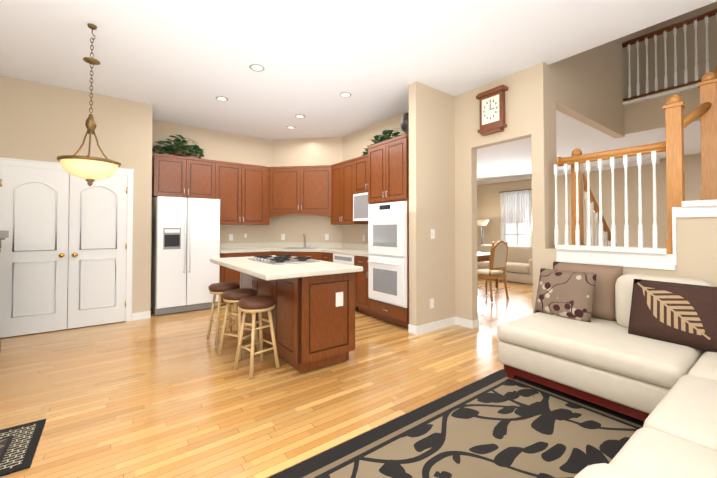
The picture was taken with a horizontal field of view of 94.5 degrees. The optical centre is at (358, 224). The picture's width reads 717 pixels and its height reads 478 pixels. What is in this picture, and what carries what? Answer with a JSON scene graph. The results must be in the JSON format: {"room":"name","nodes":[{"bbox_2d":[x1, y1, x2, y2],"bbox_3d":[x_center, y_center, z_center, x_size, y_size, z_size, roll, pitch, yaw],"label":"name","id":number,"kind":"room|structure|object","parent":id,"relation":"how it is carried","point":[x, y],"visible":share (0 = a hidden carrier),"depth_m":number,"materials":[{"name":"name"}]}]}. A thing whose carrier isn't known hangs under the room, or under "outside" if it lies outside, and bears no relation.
{"room":"living room","nodes":[
{"label":"living room","id":0,"kind":"room"},
{"bbox_2d":[0,76,152,337],"bbox_3d":[-4.029,-0.199,4.537,1.970,3.100,0.770,1,-1,-37],"label":"wall","id":1,"kind":"structure","parent":0,"point":[41,122],"depth_m":4.41,"materials":[{"name":"beige paint"}]},
{"bbox_2d":[0,165,126,337],"bbox_3d":[-3.695,0.325,4.220,1.220,2.018,0.111,1,-1,-37],"label":"pantry doors","id":2,"kind":"structure","parent":1,"relation":"in","point":[45,220],"depth_m":4.18,"materials":[{"name":"white wood"}]},
{"bbox_2d":[0,157,133,320],"bbox_3d":[-3.724,0.284,4.259,1.372,2.125,0.028,1,-1,-37],"label":"door frame","id":3,"kind":"structure","parent":1,"relation":"attached to","point":[36,164],"depth_m":4.62,"materials":[{"name":"white wood"}]},
{"bbox_2d":[150,120,271,306],"bbox_3d":[-0.706,-0.147,7.567,10.920,3.100,0.120,1,-1,-37],"label":"wall","id":4,"kind":"structure","parent":0,"point":[227,146],"depth_m":6.21,"materials":[{"name":"beige paint"}]},
{"bbox_2d":[152,152,215,198],"bbox_3d":[-2.947,-0.773,5.610,0.905,0.665,0.347,1,-1,-37],"label":"upper cabinet","id":5,"kind":"object","parent":4,"relation":"attached to","point":[172,176],"depth_m":5.44,"materials":[{"name":"brown wood"}]},
{"bbox_2d":[216,160,267,223],"bbox_3d":[-2.247,-0.544,6.129,0.958,1.105,0.347,1,-1,-37],"label":"upper cabinet","id":6,"kind":"object","parent":4,"relation":"attached to","point":[250,194],"depth_m":6.02,"materials":[{"name":"brown wood"}]},
{"bbox_2d":[220,242,271,249],"bbox_3d":[-2.213,0.412,6.341,1.121,0.100,0.020,1,-1,-37],"label":"backsplash","id":7,"kind":"structure","parent":4,"relation":"attached to","point":[223,246],"depth_m":6.26,"materials":[{"name":"beige stone"}]},
{"bbox_2d":[0,278,532,477],"bbox_3d":[2.230,1.367,3.668,11.600,0.060,10.600,1,-1,-37],"label":"floor","id":8,"kind":"structure","parent":0,"point":[171,395],"depth_m":2.63,"materials":[{"name":"brown wood"}]},
{"bbox_2d":[0,231,8,351],"bbox_3d":[-3.318,0.677,2.451,0.625,1.253,2.200,1,-1,-37],"label":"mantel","id":9,"kind":"object","parent":8,"relation":"on","point":[4,235],"visible":1,"depth_m":3.42,"materials":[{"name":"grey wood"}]},
{"bbox_2d":[0,419,45,476],"bbox_3d":[-2.292,1.298,1.721,0.920,0.008,0.560,1,-1,-37],"label":"door mat","id":10,"kind":"object","parent":8,"relation":"on","point":[18,445],"visible":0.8,"depth_m":1.94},
{"bbox_2d":[151,196,219,314],"bbox_3d":[-2.810,0.475,5.399,0.888,1.758,0.797,1,-1,-37],"label":"fridge","id":11,"kind":"object","parent":8,"relation":"on","point":[185,273],"visible":0.96,"depth_m":5.11,"materials":[{"name":"white metal"}]},
{"bbox_2d":[206,282,239,344],"bbox_3d":[-1.550,1.006,3.826,0.334,0.648,0.334,1,-1,-37],"label":"bar stool","id":12,"kind":"object","parent":8,"relation":"on","point":[215,289],"visible":0.67,"depth_m":3.75,"materials":[{"name":"wood"}]},
{"bbox_2d":[220,254,239,304],"bbox_3d":[-2.110,0.937,6.010,0.902,0.880,0.651,1,-1,-37],"label":"base cabinet","id":13,"kind":"object","parent":8,"relation":"on","point":[226,274],"depth_m":5.59,"materials":[{"name":"brown wood"}]},
{"bbox_2d":[218,288,259,359],"bbox_3d":[-1.219,0.999,3.399,0.397,0.648,0.397,1,-1,-37],"label":"bar stool","id":14,"kind":"object","parent":8,"relation":"on","point":[233,296],"visible":0.81,"depth_m":3.32,"materials":[{"name":"wood"}]},
{"bbox_2d":[234,295,279,377],"bbox_3d":[-0.924,0.992,3.020,0.350,0.648,0.350,1,-1,-37],"label":"bar stool","id":15,"kind":"object","parent":8,"relation":"on","point":[259,304],"visible":1,"depth_m":2.98,"materials":[{"name":"wood"}]},
{"bbox_2d":[240,274,354,372],"bbox_3d":[-0.737,0.891,3.689,0.651,0.868,1.634,1,-1,-37],"label":"kitchen island","id":16,"kind":"object","parent":8,"relation":"on","point":[313,314],"depth_m":3.04,"materials":[{"name":"brown wood"}]},
{"bbox_2d":[210,254,362,281],"bbox_3d":[-0.883,0.433,3.585,0.950,0.046,1.840,1,-1,-37],"label":"island countertop","id":17,"kind":"structure","parent":16,"relation":"on","point":[270,268],"depth_m":3.14,"materials":[{"name":"white stone"}]},
{"bbox_2d":[328,258,351,264],"bbox_3d":[-0.018,0.928,5.512,0.651,0.880,0.726,1,-1,-37],"label":"dishwasher","id":18,"kind":"object","parent":8,"relation":"on","point":[348,261],"depth_m":5.37,"materials":[{"name":"white metal"}]},
{"bbox_2d":[352,254,372,316],"bbox_3d":[0.279,0.921,5.114,0.651,0.880,0.386,1,-1,-37],"label":"base cabinet","id":19,"kind":"object","parent":8,"relation":"on","point":[361,278],"depth_m":4.94,"materials":[{"name":"brown wood"}]},
{"bbox_2d":[220,246,367,260],"bbox_3d":[-1.006,0.469,5.590,2.160,0.040,2.664,1,-1,-37],"label":"countertop","id":20,"kind":"structure","parent":19,"relation":"on","point":[333,251],"depth_m":5.89,"materials":[{"name":"white stone"}]},
{"bbox_2d":[276,242,327,249],"bbox_3d":[-1.087,0.426,6.270,0.693,0.078,0.693,1,-1,-37],"label":"sink","id":21,"kind":"object","parent":20,"relation":"in","point":[279,245],"depth_m":6.54,"materials":[{"name":"beige stone"}]},
{"bbox_2d":[367,134,408,328],"bbox_3d":[0.597,0.109,4.624,0.731,2.463,0.780,1,-1,-37],"label":"tall cabinet","id":22,"kind":"object","parent":8,"relation":"on","point":[388,230],"visible":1,"depth_m":4.38,"materials":[{"name":"brown wood"}]},
{"bbox_2d":[396,112,408,136],"bbox_3d":[0.668,-1.322,4.471,0.220,0.320,0.214,1,-1,-37],"label":"vase","id":23,"kind":"object","parent":22,"relation":"on","point":[404,123],"depth_m":4.41,"materials":[{"name":"grey ceramic"}]},
{"bbox_2d":[268,369,643,477],"bbox_3d":[1.169,1.282,0.833,2.810,0.010,3.320,1,-1,-37],"label":"area rug","id":24,"kind":"object","parent":8,"relation":"on","point":[499,424],"visible":0.67,"depth_m":1.99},
{"bbox_2d":[497,261,716,477],"bbox_3d":[1.567,0.822,1.784,2.795,0.933,2.195,1,-1,-37],"label":"sectional sofa","id":25,"kind":"object","parent":24,"relation":"on","point":[641,347],"visible":1,"depth_m":2.28,"materials":[{"name":"beige leather"}]},
{"bbox_2d":[477,220,488,244],"bbox_3d":[3.659,0.652,9.797,0.430,1.553,0.423,1,-1,-37],"label":"floor lamp","id":26,"kind":"object","parent":8,"relation":"on","point":[482,222],"visible":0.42,"depth_m":9.73,"materials":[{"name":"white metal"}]},
{"bbox_2d":[477,252,497,287],"bbox_3d":[2.152,1.016,7.545,1.100,0.748,1.800,1,-1,-37],"label":"dining table","id":27,"kind":"object","parent":8,"relation":"on","point":[482,256],"visible":0.08,"depth_m":6.87,"materials":[{"name":"brown wood"}]},
{"bbox_2d":[477,241,508,301],"bbox_3d":[2.411,0.833,6.102,0.460,1.071,0.548,1,-1,-29],"label":"dining chair","id":28,"kind":"object","parent":8,"relation":"on","point":[498,256],"visible":0.77,"depth_m":5.91,"materials":[{"name":"brown wood"}]},
{"bbox_2d":[477,245,532,284],"bbox_3d":[3.827,0.989,8.544,0.920,0.838,1.900,1,-1,-37],"label":"sofa","id":29,"kind":"object","parent":8,"relation":"on","point":[519,266],"visible":0.42,"depth_m":8.22,"materials":[{"name":"fabric"}]},
{"bbox_2d":[554,8,716,269],"bbox_3d":[4.697,-0.770,2.263,2.804,4.765,5.340,1,-1,-37],"label":"railing","id":30,"kind":"object","parent":8,"relation":"on","point":[578,250],"visible":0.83,"depth_m":3.02,"materials":[{"name":"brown wood"}]},
{"bbox_2d":[271,137,341,242],"bbox_3d":[-1.040,-0.164,6.602,1.030,3.100,1.030,1,-1,-37],"label":"wall","id":31,"kind":"structure","parent":0,"point":[307,152],"depth_m":6.61,"materials":[{"name":"beige paint"}]},
{"bbox_2d":[268,165,327,215],"bbox_3d":[-1.075,-0.654,6.410,1.088,0.875,1.085,1,-1,-37],"label":"upper cabinet","id":32,"kind":"object","parent":31,"relation":"attached to","point":[291,189],"depth_m":6.25,"materials":[{"name":"brown wood"}]},
{"bbox_2d":[0,0,716,139],"bbox_3d":[-0.058,-1.845,1.831,5.670,0.100,10.300,1,-1,-37],"label":"ceiling","id":33,"kind":"structure","parent":0,"point":[185,62],"depth_m":3.34,"materials":[{"name":"white paint"}]},
{"bbox_2d":[57,23,120,185],"bbox_3d":[-2.381,-1.052,2.951,0.444,1.443,0.451,1,-1,-37],"label":"pendant light","id":34,"kind":"object","parent":33,"relation":"hanging from","point":[88,168],"visible":1,"depth_m":2.88,"materials":[{"name":"beige glass"}]},
{"bbox_2d":[216,96,227,100],"bbox_3d":[-1.900,-1.742,4.610,0.162,0.009,0.162,-1,-1,44],"label":"recessed light","id":35,"kind":"object","parent":33,"relation":"in","point":[220,98],"depth_m":4.59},
{"bbox_2d":[249,64,263,70],"bbox_3d":[-1.142,-1.757,3.728,0.162,0.009,0.162,-1,-1,44],"label":"recessed light","id":36,"kind":"object","parent":33,"relation":"in","point":[256,67],"depth_m":3.72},
{"bbox_2d":[339,92,350,96],"bbox_3d":[-0.176,-1.744,4.472,0.162,0.009,0.162,-1,-1,44],"label":"recessed light","id":37,"kind":"object","parent":33,"relation":"in","point":[344,94],"depth_m":4.46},
{"bbox_2d":[342,110,408,243],"bbox_3d":[0.201,-0.174,5.999,0.240,3.100,3.480,1,-1,-37],"label":"wall","id":38,"kind":"structure","parent":0,"point":[355,144],"depth_m":6.04,"materials":[{"name":"beige paint"}]},
{"bbox_2d":[328,158,367,223],"bbox_3d":[-0.158,-0.547,5.955,0.385,1.105,0.825,1,-1,-37],"label":"upper cabinet","id":39,"kind":"object","parent":38,"relation":"attached to","point":[342,175],"depth_m":5.89,"materials":[{"name":"brown wood"}]},
{"bbox_2d":[340,243,367,249],"bbox_3d":[0.162,0.403,5.814,0.020,0.100,1.625,1,-1,-37],"label":"backsplash","id":40,"kind":"structure","parent":38,"relation":"attached to","point":[347,246],"depth_m":6.08,"materials":[{"name":"beige stone"}]},
{"bbox_2d":[348,192,367,219],"bbox_3d":[0.205,-0.276,5.431,0.414,0.445,0.549,1,-1,-37],"label":"microwave","id":41,"kind":"object","parent":38,"relation":"attached to","point":[357,201],"depth_m":5.44,"materials":[{"name":"white metal"}]},
{"bbox_2d":[356,152,367,191],"bbox_3d":[0.293,-0.816,5.383,0.352,0.624,0.755,1,-1,-37],"label":"upper cabinet","id":42,"kind":"object","parent":38,"relation":"attached to","point":[362,161],"depth_m":5.41,"materials":[{"name":"brown wood"}]},
{"bbox_2d":[409,81,455,325],"bbox_3d":[1.020,-0.202,4.365,0.880,3.100,0.120,1,-1,-37],"label":"wall","id":43,"kind":"structure","parent":0,"point":[431,174],"depth_m":4.22,"materials":[{"name":"beige paint"}]},
{"bbox_2d":[430,298,433,308],"bbox_3d":[0.930,1.006,4.197,0.075,0.120,0.007,1,-1,-37],"label":"outlet","id":44,"kind":"object","parent":43,"relation":"attached to","point":[431,300],"depth_m":4.19,"materials":[{"name":"white plastic"}]},
{"bbox_2d":[431,229,434,238],"bbox_3d":[0.948,0.126,4.221,0.075,0.120,0.013,1,-1,-37],"label":"light switch","id":45,"kind":"object","parent":43,"relation":"attached to","point":[432,230],"depth_m":4.22,"materials":[{"name":"white plastic"}]},
{"bbox_2d":[414,317,457,334],"bbox_3d":[1.006,1.296,4.245,0.775,0.100,0.015,1,-1,-37],"label":"baseboard","id":46,"kind":"structure","parent":43,"relation":"attached to","point":[425,328],"depth_m":4.22,"materials":[{"name":"white wood"}]},
{"bbox_2d":[454,62,716,320],"bbox_3d":[3.302,-0.243,1.938,0.120,3.100,6.500,1,-1,-37],"label":"wall","id":47,"kind":"structure","parent":0,"point":[466,292],"depth_m":3.75,"materials":[{"name":"beige paint"}]},
{"bbox_2d":[458,317,478,327],"bbox_3d":[0.426,1.324,5.883,0.015,0.100,3.855,1,-1,-37],"label":"baseboard","id":48,"kind":"structure","parent":47,"relation":"attached to","point":[475,323],"depth_m":4.32,"materials":[{"name":"white wood"}]},
{"bbox_2d":[476,85,507,135],"bbox_3d":[1.621,-1.370,4.034,0.086,0.525,0.380,1,-1,-37],"label":"wall clock","id":49,"kind":"object","parent":47,"relation":"attached to","point":[492,110],"visible":1,"depth_m":3.99,"materials":[{"name":"brown wood"}]},
{"bbox_2d":[477,110,700,181],"bbox_3d":[4.472,-1.653,5.204,5.630,0.470,10.300,1,-1,-37],"label":"ceiling","id":50,"kind":"structure","parent":0,"point":[507,160],"depth_m":6.00,"materials":[{"name":"white paint"}]},
{"bbox_2d":[477,153,701,251],"bbox_3d":[6.677,-0.002,6.694,0.120,2.780,10.100,1,-1,-37],"label":"wall","id":51,"kind":"structure","parent":0,"point":[488,201],"depth_m":7.57,"materials":[{"name":"beige paint"}]},
{"bbox_2d":[500,190,531,245],"bbox_3d":[4.555,0.011,9.509,0.200,1.930,0.910,1,-1,-37],"label":"window","id":52,"kind":"structure","parent":51,"relation":"in","point":[518,234],"depth_m":9.50,"materials":[{"name":"white glass"}]},
{"bbox_2d":[499,189,531,223],"bbox_3d":[4.442,-0.487,9.434,0.048,0.942,0.950,1,-1,-37],"label":"curtain","id":53,"kind":"object","parent":52,"relation":"hanging from","point":[505,204],"visible":0.98,"depth_m":9.41,"materials":[{"name":"white fabric"}]},
{"bbox_2d":[477,158,659,184],"bbox_3d":[4.999,-1.306,8.802,0.080,0.100,4.530,1,-1,-37],"label":"crown molding","id":54,"kind":"structure","parent":51,"relation":"attached to","point":[630,164],"depth_m":8.09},
{"bbox_2d":[548,28,646,247],"bbox_3d":[3.689,-1.642,4.932,4.050,6.000,0.120,1,-1,-37],"label":"wall","id":55,"kind":"structure","parent":0,"point":[586,87],"depth_m":4.52,"materials":[{"name":"beige paint"}]},
{"bbox_2d":[624,88,699,133],"bbox_3d":[5.801,-1.688,3.101,0.012,0.470,5.340,1,-1,-37],"label":"wall","id":56,"kind":"structure","parent":0,"point":[644,115],"depth_m":4.97,"materials":[{"name":"beige paint"}]},
{"bbox_2d":[646,1,716,95],"bbox_3d":[6.861,-3.284,3.993,0.120,2.750,5.460,1,-1,-37],"label":"railing","id":57,"kind":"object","parent":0,"point":[701,40],"depth_m":5.66,"materials":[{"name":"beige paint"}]}
]}

